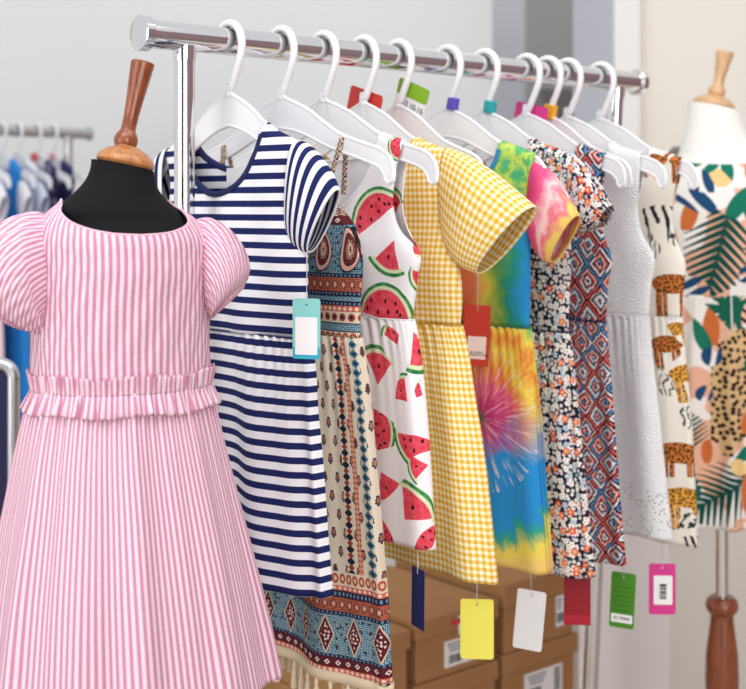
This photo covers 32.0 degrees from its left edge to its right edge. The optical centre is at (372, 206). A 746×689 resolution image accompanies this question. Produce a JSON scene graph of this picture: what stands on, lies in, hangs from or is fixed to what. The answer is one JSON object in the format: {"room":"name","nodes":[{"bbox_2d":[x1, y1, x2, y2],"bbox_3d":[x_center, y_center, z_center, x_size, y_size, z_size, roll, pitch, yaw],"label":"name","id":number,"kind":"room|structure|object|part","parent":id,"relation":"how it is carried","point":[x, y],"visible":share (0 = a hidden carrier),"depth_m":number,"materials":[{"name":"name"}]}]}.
{"room":"clothing store","nodes":[
{"label":"clothing store","id":0,"kind":"room"},
{"bbox_2d":[0,0,491,566],"bbox_3d":[-1.417,-0.400,4.060,3.566,3.200,0.120,0,0,0],"label":"wall","id":1,"kind":"structure","parent":0,"point":[64,63],"depth_m":4.00,"materials":[{"name":"white paint"}]},
{"bbox_2d":[492,0,524,120],"bbox_3d":[0.225,-0.400,5.050,0.718,3.200,0.100,0,0,0],"label":"wall","id":2,"kind":"structure","parent":0,"point":[508,16],"depth_m":5.00,"materials":[{"name":"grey paint"}]},
{"bbox_2d":[525,0,572,102],"bbox_3d":[1.100,-0.400,6.650,1.800,3.200,0.100,0,0,0],"label":"wall","id":3,"kind":"structure","parent":0,"point":[548,23],"depth_m":6.60,"materials":[{"name":"grey paint"}]},
{"bbox_2d":[640,0,745,688],"bbox_3d":[1.906,-0.400,3.330,2.588,3.200,0.580,0,0,0],"label":"wall","id":4,"kind":"structure","parent":0,"point":[680,40],"depth_m":3.04,"materials":[{"name":"white paint"}]},
{"bbox_2d":[573,0,613,123],"bbox_3d":[0.585,-0.400,3.320,0.055,3.200,0.600,0,0,0],"label":"doorway","id":5,"kind":"structure","parent":4,"relation":"in","point":[593,20],"depth_m":3.32,"materials":[{"name":"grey paint"}]},
{"bbox_2d":[614,0,639,138],"bbox_3d":[0.589,-0.400,3.024,0.058,3.200,0.032,0,0,0],"label":"door frame","id":6,"kind":"structure","parent":4,"relation":"attached to","point":[626,12],"depth_m":3.01,"materials":[{"name":"white paint"}]},
{"bbox_3d":[0.000,1.225,2.300,6.400,0.050,9.800,0,0,0],"label":"floor","id":7,"kind":"structure","parent":0,"visible":0},
{"bbox_2d":[0,357,19,517],"bbox_3d":[-0.830,0.713,1.950,0.600,0.975,0.320,0,0,0],"label":"display board","id":8,"kind":"object","parent":7,"relation":"on","point":[9,372],"visible":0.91,"depth_m":1.94,"materials":[{"name":"metal"}]},
{"bbox_3d":[-0.830,0.588,1.950,0.576,0.701,0.008,0,0,0],"label":"panel","id":9,"kind":"part","parent":8,"relation":"part of","materials":[{"name":"blue fabric"}]},
{"bbox_2d":[0,125,93,167],"bbox_3d":[-1.170,0.492,3.126,1.114,1.415,0.440,0,0,-41],"label":"rail","id":10,"kind":"object","parent":7,"relation":"on","point":[68,134],"visible":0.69,"depth_m":3.44,"materials":[{"name":"metal"}]},
{"bbox_2d":[0,170,10,188],"bbox_3d":[-1.002,-0.132,3.297,0.008,0.176,0.375,0,0,-41],"label":"clothes hanger","id":11,"kind":"object","parent":10,"relation":"hanging from","point":[4,176],"visible":1,"depth_m":3.17,"materials":[{"name":"white plastic"}]},
{"bbox_2d":[0,181,8,357],"bbox_3d":[-1.001,0.249,3.297,0.041,0.745,0.324,0,0,-43],"label":"dress","id":12,"kind":"object","parent":11,"relation":"hanging from","point":[4,201],"visible":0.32,"depth_m":3.19,"materials":[{"name":"white fabric"}]},
{"bbox_2d":[0,121,35,188],"bbox_3d":[-0.953,-0.132,3.339,0.008,0.176,0.375,0,0,-41],"label":"clothes hanger","id":13,"kind":"object","parent":10,"relation":"hanging from","point":[4,157],"visible":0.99,"depth_m":3.32,"materials":[{"name":"white plastic"}]},
{"bbox_2d":[3,158,32,422],"bbox_3d":[-0.952,0.312,3.339,0.038,0.872,0.325,0,0,-41],"label":"dress","id":14,"kind":"object","parent":13,"relation":"hanging from","point":[16,341],"visible":0.34,"depth_m":3.25,"materials":[{"name":"blue fabric"}]},
{"bbox_2d":[6,122,51,188],"bbox_3d":[-0.919,-0.132,3.367,0.008,0.176,0.375,0,0,-41],"label":"clothes hanger","id":15,"kind":"object","parent":10,"relation":"hanging from","point":[18,157],"visible":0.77,"depth_m":3.35,"materials":[{"name":"white plastic"}]},
{"bbox_2d":[0,159,48,350],"bbox_3d":[-0.918,0.228,3.368,0.040,0.702,0.324,0,0,-39],"label":"dress","id":16,"kind":"object","parent":15,"relation":"hanging from","point":[39,194],"visible":0.09,"depth_m":3.28,"materials":[{"name":"white fabric"}]},
{"bbox_2d":[29,123,70,189],"bbox_3d":[-0.879,-0.132,3.402,0.008,0.176,0.375,0,0,-41],"label":"clothes hanger","id":17,"kind":"object","parent":10,"relation":"hanging from","point":[41,159],"visible":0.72,"depth_m":3.38,"materials":[{"name":"white plastic"}]},
{"bbox_2d":[30,152,37,160],"bbox_3d":[-0.886,-0.132,3.396,0.012,0.023,0.023,0,0,-41],"label":"marker","id":18,"kind":"object","parent":17,"relation":"hanging from","point":[33,157],"visible":1,"depth_m":3.39,"materials":[{"name":"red plastic"}]},
{"bbox_2d":[21,159,58,209],"bbox_3d":[-0.880,0.249,3.400,0.040,0.745,0.324,0,0,-40],"label":"dress","id":19,"kind":"object","parent":17,"relation":"hanging from","point":[50,169],"visible":0.06,"depth_m":3.33,"materials":[{"name":"blue fabric"}]},
{"bbox_2d":[42,124,85,182],"bbox_3d":[-0.845,-0.132,3.431,0.008,0.176,0.375,0,0,-41],"label":"clothes hanger","id":20,"kind":"object","parent":10,"relation":"hanging from","point":[76,175],"visible":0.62,"depth_m":3.41,"materials":[{"name":"white plastic"}]},
{"bbox_2d":[37,160,74,203],"bbox_3d":[-0.845,0.249,3.433,0.039,0.745,0.324,0,0,-41],"label":"dress","id":21,"kind":"object","parent":20,"relation":"hanging from","point":[63,192],"visible":0.08,"depth_m":3.37,"materials":[{"name":"blue fabric"}]},
{"bbox_3d":[-0.812,0.488,3.460,0.025,1.344,0.025,0,0,0],"label":"post","id":22,"kind":"part","parent":10,"relation":"part of","materials":[{"name":"metal"}]},
{"bbox_2d":[61,59,186,233],"bbox_3d":[-0.260,0.524,1.350,0.280,1.353,0.280,0,0,-26],"label":"mannequin","id":23,"kind":"object","parent":7,"relation":"on","point":[120,193],"visible":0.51,"depth_m":1.32,"materials":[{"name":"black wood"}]},
{"bbox_3d":[-0.249,-0.106,1.355,0.043,0.096,0.025,0,0,-26],"label":"knob handle","id":24,"kind":"part","parent":23,"relation":"part of","materials":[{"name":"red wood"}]},
{"bbox_2d":[0,198,282,688],"bbox_3d":[-0.254,0.243,1.350,0.320,0.501,0.272,0,0,-26],"label":"dress","id":25,"kind":"object","parent":23,"relation":"on","point":[127,558],"visible":0.95,"depth_m":1.27,"materials":[{"name":"pink fabric"}]},
{"bbox_2d":[263,681,297,688],"bbox_3d":[-0.083,0.886,2.287,0.131,0.101,0.300,0,0,-41],"label":"cardboard box","id":26,"kind":"object","parent":7,"relation":"on","point":[272,685],"visible":0.02,"depth_m":2.29,"materials":[{"name":"brown cardboard"}]},
{"bbox_2d":[279,622,409,688],"bbox_3d":[-0.083,0.777,2.287,0.131,0.115,0.300,0,0,-41],"label":"cardboard box","id":27,"kind":"object","parent":26,"relation":"on","point":[400,636],"visible":0.2,"depth_m":2.21,"materials":[{"name":"brown cardboard"}]},
{"bbox_3d":[-0.083,0.736,2.287,0.131,0.034,0.300,0,0,-41],"label":"lid","id":28,"kind":"part","parent":27,"relation":"part of","materials":[{"name":"brown cardboard"}]},
{"bbox_2d":[130,15,648,688],"bbox_3d":[0.069,0.487,1.847,0.442,1.426,0.943,0,0,44],"label":"rail","id":29,"kind":"object","parent":7,"relation":"on","point":[185,40],"visible":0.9,"depth_m":1.69,"materials":[{"name":"silver metal"}]},
{"bbox_3d":[-0.228,0.485,1.570,0.025,1.350,0.025,0,0,0],"label":"post","id":30,"kind":"part","parent":29,"relation":"part of","materials":[{"name":"silver metal"}]},
{"bbox_2d":[162,19,267,177],"bbox_3d":[-0.179,-0.129,1.612,0.010,0.207,0.353,0,0,-41],"label":"clothes hanger","id":31,"kind":"object","parent":29,"relation":"hanging from","point":[230,110],"visible":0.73,"depth_m":1.60,"materials":[{"name":"white plastic"}]},
{"bbox_2d":[153,122,340,598],"bbox_3d":[-0.177,0.172,1.613,0.076,0.541,0.422,0,0,-41],"label":"striped dress","id":32,"kind":"object","parent":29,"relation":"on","point":[280,206],"visible":0.58,"depth_m":1.51,"materials":[{"name":"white fabric"}]},
{"bbox_2d":[293,252,319,358],"bbox_3d":[-0.073,0.109,1.437,0.032,0.118,0.003,0,0,14],"label":"price tag","id":33,"kind":"object","parent":32,"relation":"attached to","point":[306,319],"visible":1,"depth_m":1.44,"materials":[{"name":"teal paper"}]},
{"bbox_2d":[205,25,395,184],"bbox_3d":[-0.118,-0.129,1.664,0.010,0.207,0.442,0,0,-41],"label":"clothes hanger","id":34,"kind":"object","parent":29,"relation":"hanging from","point":[284,113],"visible":0.65,"depth_m":1.64,"materials":[{"name":"white plastic"}]},
{"bbox_2d":[221,137,393,688],"bbox_3d":[-0.118,0.257,1.664,0.072,0.682,0.429,0,0,-41],"label":"dress","id":35,"kind":"object","parent":34,"relation":"hanging from","point":[344,637],"visible":0.41,"depth_m":1.55,"materials":[{"name":"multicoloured fabric"}]},
{"bbox_2d":[233,30,439,185],"bbox_3d":[-0.066,-0.129,1.709,0.010,0.207,0.442,0,0,-41],"label":"clothes hanger","id":36,"kind":"object","parent":29,"relation":"hanging from","point":[338,116],"visible":0.59,"depth_m":1.67,"materials":[{"name":"white plastic"}]},
{"bbox_2d":[249,132,435,549],"bbox_3d":[-0.067,0.160,1.708,0.058,0.504,0.426,0,0,-41],"label":"dress","id":37,"kind":"object","parent":36,"relation":"hanging from","point":[391,255],"visible":0.31,"depth_m":1.59,"materials":[{"name":"white fabric"}]},
{"bbox_2d":[411,550,424,630],"bbox_3d":[0.054,0.455,1.551,0.003,0.095,0.030,0,1,-29],"label":"price tag","id":38,"kind":"object","parent":37,"relation":"hanging from","point":[418,580],"visible":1,"depth_m":1.55,"materials":[{"name":"blue paper"}]},
{"bbox_2d":[313,34,414,156],"bbox_3d":[-0.013,-0.129,1.754,0.010,0.207,0.371,0,0,-41],"label":"clothes hanger","id":39,"kind":"object","parent":29,"relation":"hanging from","point":[381,121],"visible":0.45,"depth_m":1.73,"materials":[{"name":"white plastic"}]},
{"bbox_2d":[347,85,382,108],"bbox_3d":[-0.016,-0.116,1.768,0.001,0.102,0.090,0,0,-41],"label":"price tag","id":40,"kind":"object","parent":39,"relation":"attached to","point":[375,99],"visible":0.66,"depth_m":1.77,"materials":[{"name":"red plastic"}]},
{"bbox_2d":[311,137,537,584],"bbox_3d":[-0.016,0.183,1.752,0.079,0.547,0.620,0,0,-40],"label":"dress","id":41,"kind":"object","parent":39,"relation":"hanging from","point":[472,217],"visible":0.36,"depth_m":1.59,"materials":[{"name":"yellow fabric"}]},
{"bbox_2d":[460,583,493,659],"bbox_3d":[0.126,0.499,1.575,0.040,0.098,0.003,0,0,6],"label":"price tag","id":42,"kind":"object","parent":41,"relation":"hanging from","point":[476,621],"visible":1,"depth_m":1.57,"materials":[{"name":"yellow paper"}]},
{"bbox_2d":[331,38,483,163],"bbox_3d":[0.035,-0.129,1.795,0.010,0.207,0.336,0,0,-41],"label":"clothes hanger","id":43,"kind":"object","parent":29,"relation":"hanging from","point":[408,119],"visible":0.48,"depth_m":1.77,"materials":[{"name":"white plastic"}]},
{"bbox_2d":[393,78,429,117],"bbox_3d":[0.044,-0.116,1.794,0.002,0.125,0.098,0,0,-41],"label":"price tag","id":44,"kind":"object","parent":43,"relation":"hanging from","point":[416,99],"visible":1,"depth_m":1.78,"materials":[{"name":"green paper"}]},
{"bbox_2d":[425,44,545,167],"bbox_3d":[0.106,-0.129,1.856,0.010,0.207,0.380,0,0,-41],"label":"clothes hanger","id":45,"kind":"object","parent":29,"relation":"hanging from","point":[457,125],"visible":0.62,"depth_m":1.83,"materials":[{"name":"white plastic"}]},
{"bbox_2d":[446,97,459,110],"bbox_3d":[0.114,-0.146,1.846,0.012,0.020,0.018,0,0,-41],"label":"marker","id":46,"kind":"object","parent":45,"relation":"hanging from","point":[452,103],"visible":1,"depth_m":1.84,"materials":[{"name":"purple plastic"}]},
{"bbox_2d":[459,140,580,574],"bbox_3d":[0.104,0.197,1.855,0.063,0.573,0.480,0,0,-41],"label":"dress","id":47,"kind":"object","parent":45,"relation":"hanging from","point":[507,393],"visible":0.27,"depth_m":1.73,"materials":[{"name":"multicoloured fabric"}]},
{"bbox_2d":[464,273,490,366],"bbox_3d":[0.140,0.149,1.761,0.040,0.134,0.004,0,0,9],"label":"price tag","id":48,"kind":"object","parent":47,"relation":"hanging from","point":[476,323],"visible":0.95,"depth_m":1.76,"materials":[{"name":"red paper"}]},
{"bbox_2d":[513,575,546,651],"bbox_3d":[0.207,0.532,1.722,0.045,0.113,0.003,0,0,17],"label":"price tag","id":49,"kind":"object","parent":47,"relation":"hanging from","point":[530,610],"visible":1,"depth_m":1.72,"materials":[{"name":"white paper"}]},
{"bbox_2d":[445,48,583,165],"bbox_3d":[0.163,-0.129,1.905,0.010,0.207,0.389,0,0,-41],"label":"clothes hanger","id":50,"kind":"object","parent":29,"relation":"hanging from","point":[501,128],"visible":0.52,"depth_m":1.88,"materials":[{"name":"white plastic"}]},
{"bbox_2d":[483,100,496,113],"bbox_3d":[0.171,-0.146,1.895,0.012,0.021,0.020,0,0,-41],"label":"marker","id":51,"kind":"object","parent":50,"relation":"hanging from","point":[489,107],"visible":1,"depth_m":1.89,"materials":[{"name":"teal plastic"}]},
{"bbox_2d":[527,136,613,578],"bbox_3d":[0.165,0.201,1.906,0.062,0.602,0.472,0,0,-41],"label":"floral dress","id":52,"kind":"object","parent":50,"relation":"hanging from","point":[571,536],"visible":0.21,"depth_m":1.78,"materials":[{"name":"multicoloured fabric"}]},
{"bbox_2d":[564,577,590,624],"bbox_3d":[0.278,0.525,1.770,0.036,0.088,0.003,0,0,6],"label":"price tag","id":53,"kind":"object","parent":52,"relation":"hanging from","point":[577,592],"visible":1,"depth_m":1.77,"materials":[{"name":"red paper"}]},
{"bbox_2d":[475,53,626,188],"bbox_3d":[0.231,-0.129,1.963,0.010,0.207,0.380,0,0,-41],"label":"clothes hanger","id":54,"kind":"object","parent":29,"relation":"hanging from","point":[537,127],"visible":0.61,"depth_m":1.94,"materials":[{"name":"white plastic"}]},
{"bbox_2d":[514,101,547,120],"bbox_3d":[0.234,-0.106,1.971,0.001,0.110,0.085,0,0,-41],"label":"price tag","id":55,"kind":"object","parent":54,"relation":"attached to","point":[542,112],"visible":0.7,"depth_m":1.96,"materials":[{"name":"pink plastic"}]},
{"bbox_2d":[471,143,625,565],"bbox_3d":[0.231,0.206,1.963,0.038,0.598,0.374,0,0,-38],"label":"patterned dress","id":56,"kind":"object","parent":54,"relation":"hanging from","point":[591,259],"visible":0.26,"depth_m":1.85,"materials":[{"name":"multicoloured fabric"}]},
{"bbox_2d":[609,571,635,628],"bbox_3d":[0.353,0.542,1.837,0.038,0.108,0.003,0,0,20],"label":"price tag","id":57,"kind":"object","parent":56,"relation":"hanging from","point":[622,595],"visible":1,"depth_m":1.84,"materials":[{"name":"green paper"}]},
{"bbox_2d":[485,55,632,188],"bbox_3d":[0.267,-0.129,1.994,0.010,0.207,0.327,0,0,-41],"label":"clothes hanger","id":58,"kind":"object","parent":29,"relation":"hanging from","point":[562,126],"visible":0.36,"depth_m":1.97,"materials":[{"name":"white plastic"}]},
{"bbox_2d":[544,104,557,119],"bbox_3d":[0.271,-0.145,1.989,0.012,0.026,0.024,0,0,-41],"label":"marker","id":59,"kind":"object","parent":58,"relation":"hanging from","point":[552,109],"visible":0.76,"depth_m":1.98,"materials":[{"name":"orange plastic"}]},
{"bbox_3d":[0.369,0.485,2.131,0.025,1.351,0.100,0,0,-41],"label":"post","id":60,"kind":"part","parent":29,"relation":"part of","materials":[{"name":"silver metal"}]},
{"bbox_2d":[559,58,667,189],"bbox_3d":[0.302,-0.129,2.024,0.010,0.207,0.380,0,0,-41],"label":"clothes hanger","id":61,"kind":"object","parent":29,"relation":"hanging from","point":[648,165],"visible":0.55,"depth_m":1.99,"materials":[{"name":"white plastic"}]},
{"bbox_2d":[602,140,672,540],"bbox_3d":[0.302,0.193,2.025,0.048,0.584,0.394,0,0,-41],"label":"dress","id":62,"kind":"object","parent":61,"relation":"hanging from","point":[645,508],"visible":0.24,"depth_m":1.92,"materials":[{"name":"white fabric"}]},
{"bbox_2d":[649,541,675,614],"bbox_3d":[0.420,0.536,1.887,0.038,0.111,0.003,0,0,4],"label":"price tag","id":63,"kind":"object","parent":62,"relation":"hanging from","point":[662,582],"visible":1,"depth_m":1.89,"materials":[{"name":"pink paper"}]},
{"bbox_2d":[588,61,698,189],"bbox_3d":[0.362,-0.129,2.076,0.010,0.207,0.375,0,0,-41],"label":"clothes hanger","id":64,"kind":"object","parent":29,"relation":"hanging from","point":[611,130],"visible":0.48,"depth_m":2.05,"materials":[{"name":"white plastic"}]},
{"bbox_2d":[624,147,697,547],"bbox_3d":[0.363,0.209,2.075,0.060,0.598,0.370,0,0,-41],"label":"dress","id":65,"kind":"object","parent":64,"relation":"hanging from","point":[655,205],"visible":0.27,"depth_m":1.96,"materials":[{"name":"white fabric"}]},
{"bbox_2d":[406,659,497,688],"bbox_3d":[0.053,0.879,2.404,0.204,0.115,0.300,0,0,-41],"label":"cardboard box","id":66,"kind":"object","parent":7,"relation":"on","point":[483,675],"visible":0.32,"depth_m":2.31,"materials":[{"name":"brown cardboard"}]},
{"bbox_2d":[386,565,497,683],"bbox_3d":[0.054,0.765,2.403,0.204,0.110,0.301,0,0,-41],"label":"cardboard box","id":67,"kind":"object","parent":66,"relation":"on","point":[434,652],"visible":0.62,"depth_m":2.28,"materials":[{"name":"brown cardboard"}]},
{"bbox_3d":[0.053,0.728,2.404,0.204,0.034,0.300,0,0,-41],"label":"lid","id":68,"kind":"part","parent":67,"relation":"part of","materials":[{"name":"brown cardboard"}]},
{"bbox_2d":[451,618,459,625],"bbox_3d":[0.151,0.729,2.289,0.038,0.009,0.001,0,0,-40],"label":"print","id":69,"kind":"object","parent":67,"relation":"on","point":[457,621],"depth_m":2.28},
{"bbox_2d":[534,87,572,118],"bbox_3d":[0.830,0.358,5.415,0.300,1.684,0.411,0,0,0],"label":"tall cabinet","id":70,"kind":"object","parent":7,"relation":"on","point":[545,94],"visible":0.05,"depth_m":5.22,"materials":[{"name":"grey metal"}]},
{"bbox_3d":[0.810,0.358,5.215,0.240,1.516,0.012,0,0,0],"label":"door","id":71,"kind":"part","parent":70,"relation":"part of","materials":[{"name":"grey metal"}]},
{"bbox_2d":[572,534,668,688],"bbox_3d":[0.447,0.750,2.666,0.287,0.900,0.184,0,0,-41],"label":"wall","id":72,"kind":"structure","parent":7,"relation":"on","point":[637,657],"depth_m":2.62,"materials":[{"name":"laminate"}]},
{"bbox_2d":[677,50,745,688],"bbox_3d":[0.607,0.464,2.260,0.340,1.473,0.340,0,0,6],"label":"mannequin","id":73,"kind":"object","parent":7,"relation":"on","point":[715,132],"visible":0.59,"depth_m":2.24,"materials":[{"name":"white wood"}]},
{"bbox_2d":[666,145,745,531],"bbox_3d":[0.606,0.213,2.259,0.319,0.642,0.253,0,0,17],"label":"dress","id":74,"kind":"object","parent":73,"relation":"on","point":[709,220],"visible":0.44,"depth_m":2.16,"materials":[{"name":"multicoloured fabric"}]},
{"bbox_3d":[0.605,-0.230,2.260,0.045,0.085,0.032,0,0,6],"label":"knob handle","id":75,"kind":"part","parent":73,"relation":"part of","materials":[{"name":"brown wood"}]},
{"bbox_3d":[0.607,0.928,2.260,0.058,0.504,0.058,0,0,6],"label":"turned leg","id":76,"kind":"part","parent":73,"relation":"part of","materials":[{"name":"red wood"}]},
{"bbox_3d":[0.216,0.986,2.543,0.199,0.115,0.300,0,0,-41],"label":"cardboard box","id":77,"kind":"object","parent":7,"relation":"on","visible":0},
{"bbox_2d":[495,632,576,688],"bbox_3d":[0.218,0.873,2.545,0.207,0.110,0.300,0,0,-41],"label":"cardboard box","id":78,"kind":"object","parent":77,"relation":"on","point":[552,667],"visible":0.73,"depth_m":2.44,"materials":[{"name":"brown cardboard"}]},
{"bbox_2d":[395,560,571,653],"bbox_3d":[0.216,0.753,2.543,0.199,0.129,0.300,0,0,-41],"label":"cardboard box","id":79,"kind":"object","parent":78,"relation":"on","point":[510,580],"visible":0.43,"depth_m":2.43,"materials":[{"name":"brown cardboard"}]},
{"bbox_3d":[0.216,0.711,2.543,0.199,0.045,0.300,0,0,-41],"label":"lid","id":80,"kind":"part","parent":79,"relation":"part of","materials":[{"name":"brown cardboard"}]}
]}

